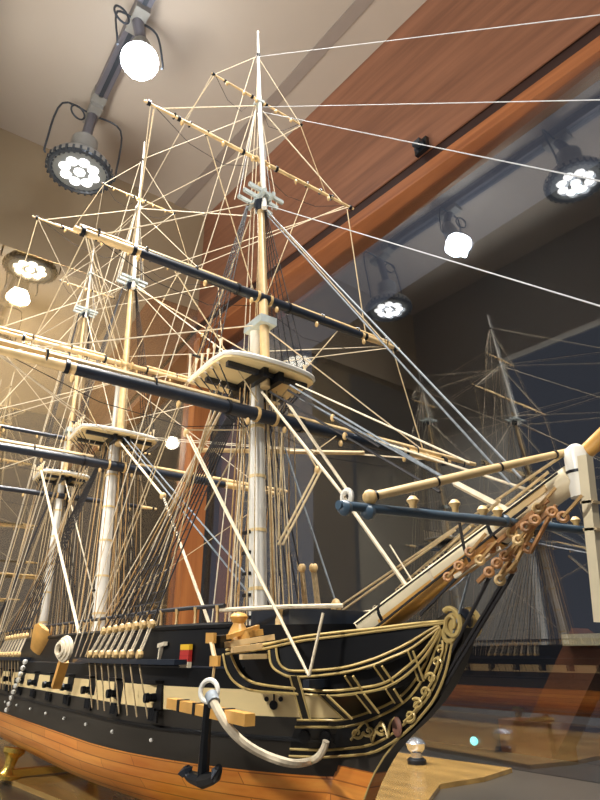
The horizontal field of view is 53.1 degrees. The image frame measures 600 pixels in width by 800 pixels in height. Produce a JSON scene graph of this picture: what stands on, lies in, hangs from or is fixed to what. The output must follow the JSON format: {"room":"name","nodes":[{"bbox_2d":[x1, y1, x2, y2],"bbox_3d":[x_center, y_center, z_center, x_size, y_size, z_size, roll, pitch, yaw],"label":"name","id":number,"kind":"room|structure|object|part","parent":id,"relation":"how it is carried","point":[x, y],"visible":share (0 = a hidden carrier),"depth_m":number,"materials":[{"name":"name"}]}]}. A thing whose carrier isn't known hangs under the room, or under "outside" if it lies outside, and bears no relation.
{"room":"museum","nodes":[
{"label":"museum","id":0,"kind":"room"},
{"bbox_2d":[0,252,191,639],"bbox_3d":[-1.488,0.249,2.994,1.900,2.320,0.050,16,-28,-32],"label":"wall","id":1,"kind":"structure","parent":0,"point":[38,286],"depth_m":3.24,"materials":[{"name":"beige paint"}]},
{"bbox_2d":[0,128,204,316],"bbox_3d":[-1.028,-0.831,2.714,1.620,0.570,0.060,16,-28,-32],"label":"wall","id":2,"kind":"structure","parent":0,"point":[27,190],"depth_m":2.69,"materials":[{"name":"beige paint"}]},
{"bbox_2d":[0,0,426,216],"bbox_3d":[-0.269,-1.514,1.885,1.900,0.040,4.300,16,-28,-32],"label":"ceiling","id":3,"kind":"structure","parent":0,"point":[53,52],"depth_m":2.36,"materials":[{"name":"beige paint"}]},
{"bbox_2d":[90,0,154,107],"bbox_3d":[-0.253,-1.542,1.712,0.056,0.050,1.985,16,-28,-32],"label":"track","id":4,"kind":"object","parent":3,"relation":"attached to","point":[110,73],"visible":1,"depth_m":2.30,"materials":[{"name":"grey metal"}]},
{"bbox_2d":[43,100,122,195],"bbox_3d":[-0.850,-1.036,2.379,0.248,0.368,0.248,1,-23,-3],"label":"track spotlight","id":5,"kind":"object","parent":4,"relation":"attached to","point":[77,166],"visible":0.99,"depth_m":2.32,"materials":[{"name":"grey metal"}]},
{"bbox_3d":[-0.917,-1.056,2.370,0.032,0.329,0.159,-20,-30,39],"label":"yoke arm","id":6,"kind":"part","parent":5,"relation":"part of"},
{"bbox_3d":[-0.853,-1.103,2.427,0.038,0.172,0.070,2,-23,-5],"label":"stem","id":7,"kind":"part","parent":5,"relation":"part of","materials":[{"name":"grey metal"}]},
{"bbox_3d":[-0.793,-1.026,2.440,0.134,0.328,0.041,16,-28,-32],"label":"yoke arm","id":8,"kind":"part","parent":5,"relation":"part of"},
{"bbox_2d":[113,1,163,80],"bbox_3d":[-0.553,-1.223,2.049,0.160,0.282,0.139,0,-23,1],"label":"track spotlight","id":9,"kind":"object","parent":4,"relation":"attached to","point":[139,60],"visible":1,"depth_m":2.01,"materials":[{"name":"grey metal"}]},
{"bbox_3d":[-0.595,-1.257,2.041,0.079,0.198,0.032,16,-28,-32],"label":"yoke arm","id":10,"kind":"part","parent":9,"relation":"part of"},
{"bbox_3d":[-0.562,-1.286,2.100,0.039,0.097,0.065,-15,-27,31],"label":"stem","id":11,"kind":"part","parent":9,"relation":"part of","materials":[{"name":"grey metal"}]},
{"bbox_3d":[-0.535,-1.140,2.006,0.124,0.096,0.118,16,-28,-32],"label":"bulb","id":12,"kind":"part","parent":9,"relation":"part of","materials":[{"name":"white glass"}]},
{"bbox_3d":[-0.523,-1.234,2.096,0.110,0.199,0.025,9,-25,-20],"label":"yoke arm","id":13,"kind":"part","parent":9,"relation":"part of"},
{"bbox_2d":[175,0,373,207],"bbox_3d":[0.107,-1.340,2.236,0.050,0.006,2.307,18,-29,-35],"label":"trim","id":14,"kind":"structure","parent":3,"relation":"attached to","point":[357,7],"depth_m":2.40,"materials":[{"name":"beige wood"}]},
{"bbox_2d":[0,737,599,799],"bbox_3d":[-0.269,0.668,0.959,1.900,0.040,4.300,16,-28,-32],"label":"table","id":15,"kind":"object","parent":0,"point":[532,777],"depth_m":1.13,"materials":[{"name":"brown wood"}]},
{"bbox_2d":[0,739,512,799],"bbox_3d":[-0.199,0.788,1.304,0.822,0.008,1.377,19,-29,-37],"label":"base","id":16,"kind":"object","parent":15,"relation":"on","point":[402,780],"depth_m":1.11,"materials":[{"name":"brown wood"}]},
{"bbox_2d":[0,746,66,780],"bbox_3d":[-0.478,0.701,1.170,0.221,0.057,0.052,16,-28,-32],"label":"pedestal","id":17,"kind":"object","parent":16,"relation":"on","point":[8,772],"visible":0.46,"depth_m":1.12,"materials":[{"name":"gold metal"}]},
{"bbox_2d":[0,14,599,799],"bbox_3d":[-0.184,-0.181,1.096,0.880,1.556,2.033,16,-28,-32],"label":"model","id":18,"kind":"object","parent":16,"relation":"on","point":[91,704],"visible":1,"depth_m":0.70},
{"bbox_3d":[-0.548,0.514,1.129,0.016,0.060,0.002,-8,-24,19],"label":"chain plate","id":19,"kind":"part","parent":18,"relation":"part of","materials":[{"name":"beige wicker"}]},
{"bbox_3d":[-0.533,0.506,1.110,0.016,0.060,0.002,-8,-24,19],"label":"chain plate","id":20,"kind":"part","parent":18,"relation":"part of","materials":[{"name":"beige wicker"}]},
{"bbox_3d":[-0.384,0.452,0.913,0.002,0.011,0.026,16,-28,-32],"label":"port lid","id":21,"kind":"part","parent":18,"relation":"part of","materials":[{"name":"black paint"}]},
{"bbox_3d":[-0.684,0.194,1.698,0.124,0.004,0.004,16,-28,-32],"label":"rail","id":22,"kind":"part","parent":18,"relation":"part of","materials":[{"name":"wood"}]},
{"bbox_3d":[-0.328,0.422,0.841,0.002,0.011,0.026,16,-28,-32],"label":"port lid","id":23,"kind":"part","parent":18,"relation":"part of","materials":[{"name":"black paint"}]},
{"bbox_3d":[-0.272,0.391,0.769,0.002,0.011,0.026,16,-28,-32],"label":"port lid","id":24,"kind":"part","parent":18,"relation":"part of","materials":[{"name":"black paint"}]},
{"bbox_3d":[-0.268,0.361,0.768,0.016,0.060,0.002,-8,-24,19],"label":"chain plate","id":25,"kind":"part","parent":18,"relation":"part of","materials":[{"name":"beige wood"}]},
{"bbox_3d":[-0.255,0.353,0.750,0.016,0.060,0.002,-8,-24,19],"label":"chain plate","id":26,"kind":"part","parent":18,"relation":"part of","materials":[{"name":"beige wood"}]},
{"bbox_3d":[-0.241,0.346,0.732,0.016,0.060,0.002,-8,-24,19],"label":"chain plate","id":27,"kind":"part","parent":18,"relation":"part of","materials":[{"name":"beige wood"}]},
{"bbox_3d":[-0.227,0.338,0.715,0.016,0.060,0.002,-8,-24,19],"label":"chain plate","id":28,"kind":"part","parent":18,"relation":"part of","materials":[{"name":"beige wood"}]},
{"bbox_3d":[-0.447,0.407,1.078,0.031,0.004,1.261,16,-28,-32],"label":"hammock rail","id":29,"kind":"part","parent":18,"relation":"part of","materials":[{"name":"wood"}]},
{"bbox_3d":[-0.216,0.361,0.698,0.002,0.011,0.026,16,-28,-32],"label":"port lid","id":30,"kind":"part","parent":18,"relation":"part of","materials":[{"name":"black paint"}]},
{"bbox_3d":[-0.217,0.330,0.710,0.009,0.002,0.026,16,-28,-32],"label":"port lid","id":31,"kind":"part","parent":18,"relation":"part of","materials":[{"name":"black paint"}]},
{"bbox_3d":[-0.459,0.431,1.085,0.040,0.006,1.341,16,-28,-32],"label":"cap rail","id":32,"kind":"part","parent":18,"relation":"part of","materials":[{"name":"black paint"}]},
{"bbox_3d":[-0.213,0.331,0.697,0.017,0.060,0.002,-8,-24,17],"label":"chain plate","id":33,"kind":"part","parent":18,"relation":"part of","materials":[{"name":"beige wood"}]},
{"bbox_3d":[-0.456,0.465,1.066,0.044,0.002,1.351,16,-28,-32],"label":"moulding","id":34,"kind":"part","parent":18,"relation":"part of","materials":[{"name":"black paint"}]},
{"bbox_3d":[-0.199,0.324,0.680,0.017,0.060,0.002,-6,-24,14],"label":"chain plate","id":35,"kind":"part","parent":18,"relation":"part of","materials":[{"name":"beige wood"}]},
{"bbox_3d":[-0.184,0.316,0.663,0.018,0.060,0.002,-5,-23,11],"label":"chain plate","id":36,"kind":"part","parent":18,"relation":"part of","materials":[{"name":"beige wood"}]},
{"bbox_3d":[-0.169,0.309,0.646,0.019,0.060,0.002,-3,-23,8],"label":"chain plate","id":37,"kind":"part","parent":18,"relation":"part of","materials":[{"name":"beige wood"}]},
{"bbox_3d":[-0.155,0.332,0.629,0.002,0.011,0.026,16,-28,-32],"label":"port lid","id":38,"kind":"part","parent":18,"relation":"part of","materials":[{"name":"black paint"}]},
{"bbox_3d":[-0.156,0.301,0.642,0.009,0.002,0.026,16,-28,-32],"label":"port lid","id":39,"kind":"part","parent":18,"relation":"part of","materials":[{"name":"black paint"}]},
{"bbox_3d":[-0.097,-0.049,0.908,0.150,0.004,0.004,16,-28,-32],"label":"rail","id":40,"kind":"part","parent":18,"relation":"part of","materials":[{"name":"wood"}]},
{"bbox_2d":[166,677,328,788],"bbox_3d":[-0.030,0.271,0.497,0.137,0.077,0.134,16,-28,-32],"label":"anchor","id":41,"kind":"object","parent":18,"relation":"hanging from","point":[209,708],"visible":1,"depth_m":0.45,"materials":[{"name":"black metal"}]},
{"bbox_3d":[-0.082,0.291,0.465,0.011,0.014,0.025,19,-29,-37],"label":"arm","id":42,"kind":"part","parent":41,"relation":"part of","materials":[{"name":"black metal"}]},
{"bbox_3d":[-0.065,0.279,0.445,0.012,0.020,0.035,16,-28,-32],"label":"arm","id":43,"kind":"part","parent":41,"relation":"part of","materials":[{"name":"black metal"}]},
{"bbox_3d":[-0.019,0.220,0.582,0.010,0.034,0.010,5,-24,-12],"label":"bitt post","id":44,"kind":"part","parent":18,"relation":"part of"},
{"bbox_3d":[-0.024,0.201,0.582,0.137,0.004,0.016,-11,-25,24],"label":"bow rail","id":45,"kind":"part","parent":18,"relation":"part of","materials":[{"name":"wood"}]},
{"bbox_3d":[0.025,0.200,0.502,0.199,0.024,0.019,-9,-25,20],"label":"head rail","id":46,"kind":"part","parent":18,"relation":"part of","materials":[{"name":"black paint"}]},
{"bbox_3d":[0.022,0.217,0.497,0.200,0.051,0.021,-9,-25,20],"label":"head rail","id":47,"kind":"part","parent":18,"relation":"part of","materials":[{"name":"black paint"}]},
{"bbox_3d":[0.046,0.206,0.492,0.147,0.038,0.014,-7,-24,16],"label":"head rail","id":48,"kind":"part","parent":18,"relation":"part of","materials":[{"name":"black paint"}]},
{"bbox_3d":[0.064,0.241,0.516,0.160,0.080,0.028,-20,-30,39],"label":"trail board rail","id":49,"kind":"part","parent":18,"relation":"part of","materials":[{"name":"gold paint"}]},
{"bbox_3d":[0.064,0.258,0.512,0.028,0.094,0.182,21,-31,-41],"label":"trail rail","id":50,"kind":"part","parent":18,"relation":"part of","materials":[{"name":"black paint"}]},
{"bbox_3d":[0.073,0.066,0.386,0.008,0.009,0.008,16,-28,-32],"label":"knob","id":51,"kind":"part","parent":18,"relation":"part of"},
{"bbox_3d":[0.105,0.072,0.409,0.008,0.009,0.008,16,-28,-32],"label":"knob","id":52,"kind":"part","parent":18,"relation":"part of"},
{"bbox_3d":[0.129,0.079,0.424,0.008,0.009,0.008,16,-28,-32],"label":"knob","id":53,"kind":"part","parent":18,"relation":"part of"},
{"bbox_3d":[0.143,0.082,0.434,0.008,0.009,0.008,16,-28,-32],"label":"knob","id":54,"kind":"part","parent":18,"relation":"part of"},
{"bbox_3d":[0.225,0.100,0.490,0.008,0.009,0.008,16,-28,-32],"label":"knob","id":55,"kind":"part","parent":18,"relation":"part of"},
{"bbox_2d":[406,737,426,765],"bbox_3d":[0.246,0.748,1.272,0.042,0.058,0.042,16,-28,-32],"label":"knob","id":56,"kind":"object","parent":16,"relation":"on","point":[415,745],"visible":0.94,"depth_m":1.26,"materials":[{"name":"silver metal"}]},
{"bbox_2d":[197,0,599,323],"bbox_3d":[0.659,-1.153,1.859,0.168,0.644,3.410,18,-29,-36],"label":"wood panel","id":57,"kind":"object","parent":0,"point":[479,65],"depth_m":2.09,"materials":[{"name":"brown wood"}]},
{"bbox_2d":[172,337,215,624],"bbox_3d":[-0.450,0.454,2.537,0.085,1.585,0.060,16,-28,-32],"label":"trim","id":58,"kind":"structure","parent":57,"relation":"attached to","point":[185,594],"depth_m":2.47,"materials":[{"name":"orange wood"}]},
{"bbox_2d":[195,35,599,349],"bbox_3d":[0.657,-0.775,1.696,0.174,0.008,3.410,18,-29,-36],"label":"trim","id":59,"kind":"structure","parent":57,"relation":"attached to","point":[338,252],"depth_m":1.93,"materials":[{"name":"orange wood"}]},
{"bbox_2d":[198,23,599,329],"bbox_3d":[0.660,-0.838,1.725,0.160,0.041,3.410,18,-29,-36],"label":"trim","id":60,"kind":"structure","parent":57,"relation":"attached to","point":[594,33],"depth_m":1.84,"materials":[{"name":"brown wood"}]},
{"bbox_2d":[412,135,429,157],"bbox_3d":[0.376,-0.801,1.888,0.035,0.045,0.050,16,-28,-32],"label":"clip","id":61,"kind":"object","parent":57,"relation":"attached to","point":[419,150],"visible":1,"depth_m":1.88,"materials":[{"name":"black metal"}]},
{"label":"outside","id":62,"kind":"structure","parent":0,"visible":0},
{"bbox_2d":[312,163,599,765],"bbox_3d":[1.318,0.187,1.925,0.050,2.600,4.200,16,-28,-32],"label":"glass panel","id":63,"kind":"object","parent":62,"point":[520,362],"depth_m":2.65,"materials":[{"name":"clear glass"}]},
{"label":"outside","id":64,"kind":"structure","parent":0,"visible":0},
{"bbox_2d":[498,628,599,761],"bbox_3d":[0.627,0.708,1.438,0.110,0.297,0.317,16,-28,-32],"label":"brace","id":65,"kind":"object","parent":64,"point":[570,694],"visible":0.85,"depth_m":1.40,"materials":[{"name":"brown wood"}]},
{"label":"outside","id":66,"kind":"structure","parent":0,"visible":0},
{"bbox_2d":[470,736,477,745],"bbox_3d":[0.514,1.008,1.773,0.023,0.024,0.024,16,-28,-32],"label":"indicator light","id":67,"kind":"object","parent":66,"point":[473,740],"visible":1,"depth_m":1.77,"materials":[{"name":"teal plastic"}]}
]}

